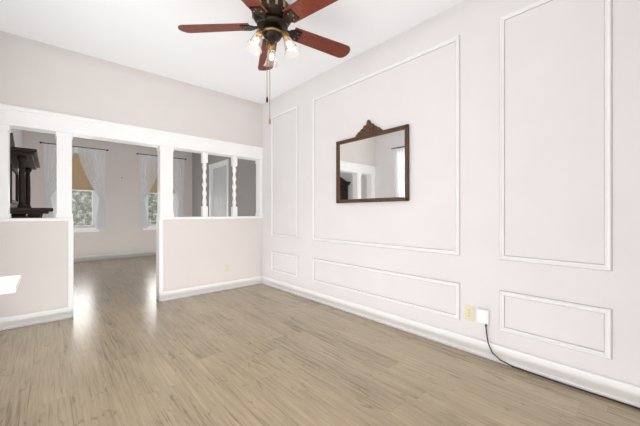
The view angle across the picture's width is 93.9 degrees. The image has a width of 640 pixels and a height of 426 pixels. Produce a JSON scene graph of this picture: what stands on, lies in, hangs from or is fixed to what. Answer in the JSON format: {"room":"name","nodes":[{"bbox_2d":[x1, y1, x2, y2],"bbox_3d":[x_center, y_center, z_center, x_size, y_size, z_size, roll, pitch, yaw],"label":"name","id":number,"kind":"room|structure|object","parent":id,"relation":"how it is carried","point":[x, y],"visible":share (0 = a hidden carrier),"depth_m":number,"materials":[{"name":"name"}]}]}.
{"room":"empty living room","nodes":[
{"label":"empty living room","id":0,"kind":"room"},
{"bbox_2d":[11,129,22,203],"bbox_3d":[-3.139,-0.300,2.750,0.150,2.760,8.750,0,0,-42],"label":"wall","id":1,"kind":"structure","parent":0,"point":[17,134],"depth_m":5.27,"materials":[{"name":"grey paint"}]},
{"bbox_2d":[23,130,191,256],"bbox_3d":[-4.772,-0.300,7.272,3.490,2.760,0.150,0,0,-42],"label":"wall","id":2,"kind":"structure","parent":0,"point":[122,195],"depth_m":7.12,"materials":[{"name":"white paint"}]},
{"bbox_2d":[39,142,108,229],"bbox_3d":[-5.333,-0.545,6.537,1.170,1.850,0.129,0,0,-42],"label":"curtain","id":3,"kind":"object","parent":2,"relation":"hanging from","point":[93,160],"visible":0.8,"depth_m":6.67,"materials":[{"name":"white fabric"}]},
{"bbox_2d":[50,147,98,232],"bbox_3d":[-5.430,-0.515,6.644,0.880,1.890,0.200,0,0,-42],"label":"window","id":4,"kind":"structure","parent":2,"relation":"in","point":[80,228],"depth_m":6.74,"materials":[{"name":"white painted wood"}]},
{"bbox_2d":[72,152,93,190],"bbox_3d":[-5.427,-0.930,6.640,0.660,0.860,0.044,0,0,-42],"label":"blind","id":5,"kind":"object","parent":4,"relation":"attached to","point":[80,182],"visible":0.34,"depth_m":6.67,"materials":[{"name":"beige fabric"}]},
{"bbox_2d":[73,251,155,261],"bbox_3d":[-4.768,1.022,7.156,3.340,0.115,0.028,0,0,-42],"label":"baseboard","id":6,"kind":"structure","parent":2,"relation":"attached to","point":[145,253],"depth_m":7.04,"materials":[{"name":"white wood"}]},
{"bbox_2d":[143,193,178,229],"bbox_3d":[-4.147,-0.515,7.803,0.880,1.890,0.200,0,0,-42],"label":"window","id":7,"kind":"structure","parent":2,"relation":"in","point":[175,198],"depth_m":7.99,"materials":[{"name":"white wood"}]},
{"bbox_2d":[137,153,185,228],"bbox_3d":[-4.050,-0.545,7.696,1.170,1.850,0.129,0,0,-42],"label":"curtain","id":8,"kind":"object","parent":2,"relation":"hanging from","point":[147,163],"visible":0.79,"depth_m":7.51,"materials":[{"name":"white fabric"}]},
{"bbox_2d":[149,177,174,193],"bbox_3d":[-4.143,-0.930,7.800,0.660,0.860,0.044,0,0,-42],"label":"blind","id":9,"kind":"object","parent":2,"relation":"attached to","point":[153,190],"visible":0.08,"depth_m":7.69,"materials":[{"name":"beige fabric"}]},
{"bbox_2d":[0,31,261,317],"bbox_3d":[-1.745,-0.300,3.922,3.490,2.760,0.120,0,0,-42],"label":"wall","id":10,"kind":"structure","parent":0,"point":[34,74],"depth_m":3.36,"materials":[{"name":"beige paint"}]},
{"bbox_2d":[0,275,21,294],"bbox_3d":[-1.563,0.425,1.344,0.298,0.200,0.350,0,0,-42],"label":"floating shelf","id":11,"kind":"object","parent":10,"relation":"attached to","point":[8,284],"visible":1,"depth_m":1.38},
{"bbox_2d":[0,307,71,330],"bbox_3d":[-2.775,1.022,2.892,0.580,0.115,0.028,0,0,-42],"label":"baseboard","id":12,"kind":"structure","parent":10,"relation":"attached to","point":[10,322],"depth_m":2.90,"materials":[{"name":"white wood"}]},
{"bbox_2d":[0,103,262,316],"bbox_3d":[-1.986,0.039,3.704,2.840,2.082,0.200,0,0,-42],"label":"trim","id":13,"kind":"structure","parent":10,"relation":"attached to","point":[20,118],"depth_m":3.35,"materials":[{"name":"white wood"}]},
{"bbox_2d":[0,124,10,217],"bbox_3d":[-2.993,-0.385,2.794,0.141,0.870,0.146,0,0,-42],"label":"partition column","id":14,"kind":"structure","parent":13,"relation":"on","point":[5,130],"depth_m":2.77,"materials":[{"name":"white wood"}]},
{"bbox_2d":[55,132,72,217],"bbox_3d":[-2.654,-0.385,3.101,0.136,0.870,0.146,0,0,-42],"label":"partition column","id":15,"kind":"structure","parent":13,"relation":"on","point":[63,140],"depth_m":3.05,"materials":[{"name":"white wood"}]},
{"bbox_2d":[157,146,173,216],"bbox_3d":[-1.938,-0.385,3.747,0.164,0.870,0.146,0,0,-42],"label":"partition column","id":16,"kind":"structure","parent":13,"relation":"on","point":[164,154],"depth_m":3.70,"materials":[{"name":"white wood"}]},
{"bbox_2d":[255,159,262,215],"bbox_3d":[-0.945,-0.385,4.645,0.051,0.870,0.146,0,0,-42],"label":"partition column","id":17,"kind":"structure","parent":13,"relation":"on","point":[258,162],"depth_m":4.60,"materials":[{"name":"white wood"}]},
{"bbox_2d":[201,152,207,216],"bbox_3d":[-1.575,-0.385,4.076,0.068,0.870,0.068,0,0,-42],"label":"spindle","id":18,"kind":"object","parent":10,"relation":"attached to","point":[204,156],"visible":1,"depth_m":4.06,"materials":[{"name":"white wood"}]},
{"bbox_2d":[160,276,261,301],"bbox_3d":[-1.413,1.022,4.122,1.430,0.115,0.028,0,0,-42],"label":"baseboard","id":19,"kind":"structure","parent":10,"relation":"attached to","point":[215,287],"depth_m":4.03,"materials":[{"name":"white wood"}]},
{"bbox_2d":[225,264,229,271],"bbox_3d":[-1.304,0.780,4.233,0.072,0.116,0.010,0,0,-42],"label":"outlet","id":20,"kind":"object","parent":10,"relation":"attached to","point":[227,266],"visible":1,"depth_m":4.23,"materials":[{"name":"beige plastic"}]},
{"bbox_2d":[231,156,236,215],"bbox_3d":[-1.252,-0.385,4.367,0.068,0.870,0.068,0,0,-42],"label":"spindle","id":21,"kind":"object","parent":10,"relation":"attached to","point":[233,159],"visible":0.97,"depth_m":4.35,"materials":[{"name":"white wood"}]},
{"bbox_2d":[192,152,255,216],"bbox_3d":[-2.014,-0.300,6.711,0.150,2.760,4.380,0,0,-42],"label":"wall","id":22,"kind":"structure","parent":0,"point":[245,169],"depth_m":6.33,"materials":[{"name":"grey paint"}]},
{"bbox_2d":[209,159,228,216],"bbox_3d":[-2.320,-0.055,7.028,0.180,2.270,1.080,0,0,-42],"label":"room door","id":23,"kind":"structure","parent":22,"relation":"in","point":[218,171],"depth_m":7.03,"materials":[{"name":"white wood"}]},
{"bbox_2d":[0,0,463,103],"bbox_3d":[-1.844,-1.740,3.920,3.740,0.120,9.150,0,0,-42],"label":"ceiling","id":24,"kind":"structure","parent":0,"point":[144,35],"depth_m":2.80,"materials":[{"name":"white paint"}]},
{"bbox_2d":[178,0,349,123],"bbox_3d":[-0.317,-1.180,2.259,1.374,1.000,1.371,0,0,-42],"label":"ceiling fan","id":25,"kind":"object","parent":24,"relation":"hanging from","point":[273,18],"depth_m":2.23,"materials":[{"name":"brown wood"}]},
{"bbox_2d":[0,255,639,425],"bbox_3d":[-1.844,1.130,3.920,3.740,0.100,9.150,0,0,-42],"label":"floor","id":26,"kind":"structure","parent":0,"point":[258,354],"depth_m":2.05,"materials":[{"name":"brown wood"}]},
{"bbox_2d":[10,133,52,217],"bbox_3d":[-3.834,0.025,3.975,0.420,2.110,1.640,0,0,-42],"label":"mantel","id":27,"kind":"object","parent":26,"relation":"on","point":[26,160],"visible":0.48,"depth_m":3.50,"materials":[{"name":"brown wood"}]},
{"bbox_2d":[262,0,639,386],"bbox_3d":[0.638,-0.300,3.030,0.150,2.760,4.400,0,0,-42],"label":"wall","id":28,"kind":"structure","parent":0,"point":[554,50],"depth_m":2.21,"materials":[{"name":"white paint"}]},
{"bbox_2d":[336,120,408,202],"bbox_3d":[0.494,-0.530,3.044,0.038,0.841,0.915,0,0,-42],"label":"mirror","id":29,"kind":"object","parent":28,"relation":"attached to","point":[372,165],"visible":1,"depth_m":3.00,"materials":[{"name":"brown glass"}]},
{"bbox_2d":[271,0,611,359],"bbox_3d":[0.490,-0.282,3.071,0.016,2.275,3.600,0,0,-42],"label":"trim","id":30,"kind":"structure","parent":28,"relation":"attached to","point":[607,266],"depth_m":2.16,"materials":[{"name":"white wood"}]},
{"bbox_2d":[262,276,639,407],"bbox_3d":[0.522,1.022,3.026,0.028,0.115,4.250,0,0,-42],"label":"baseboard","id":31,"kind":"structure","parent":28,"relation":"attached to","point":[620,391],"depth_m":2.22,"materials":[{"name":"white wood"}]},
{"bbox_2d":[464,305,473,321],"bbox_3d":[1.163,0.780,2.331,0.010,0.116,0.072,0,0,-42],"label":"outlet","id":32,"kind":"object","parent":28,"relation":"attached to","point":[468,310],"depth_m":2.33,"materials":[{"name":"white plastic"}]},
{"bbox_2d":[477,308,488,326],"bbox_3d":[1.224,0.785,2.244,0.033,0.120,0.080,0,0,-42],"label":"power adapter","id":33,"kind":"object","parent":28,"relation":"attached to","point":[482,314],"visible":1,"depth_m":2.23,"materials":[{"name":"white plastic"}]},
{"bbox_2d":[485,326,639,408],"bbox_3d":[1.581,0.959,1.816,0.031,0.230,1.085,0,0,-41],"label":"cord","id":34,"kind":"object","parent":33,"relation":"attached to","point":[485,326],"visible":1,"depth_m":1.88,"materials":[{"name":"black rubber"}]},
{"label":"outside","id":35,"kind":"structure","parent":0,"visible":0},
{"bbox_2d":[72,190,156,225],"bbox_3d":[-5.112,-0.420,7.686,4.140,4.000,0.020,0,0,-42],"label":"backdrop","id":36,"kind":"structure","parent":35,"point":[81,200],"depth_m":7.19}
]}

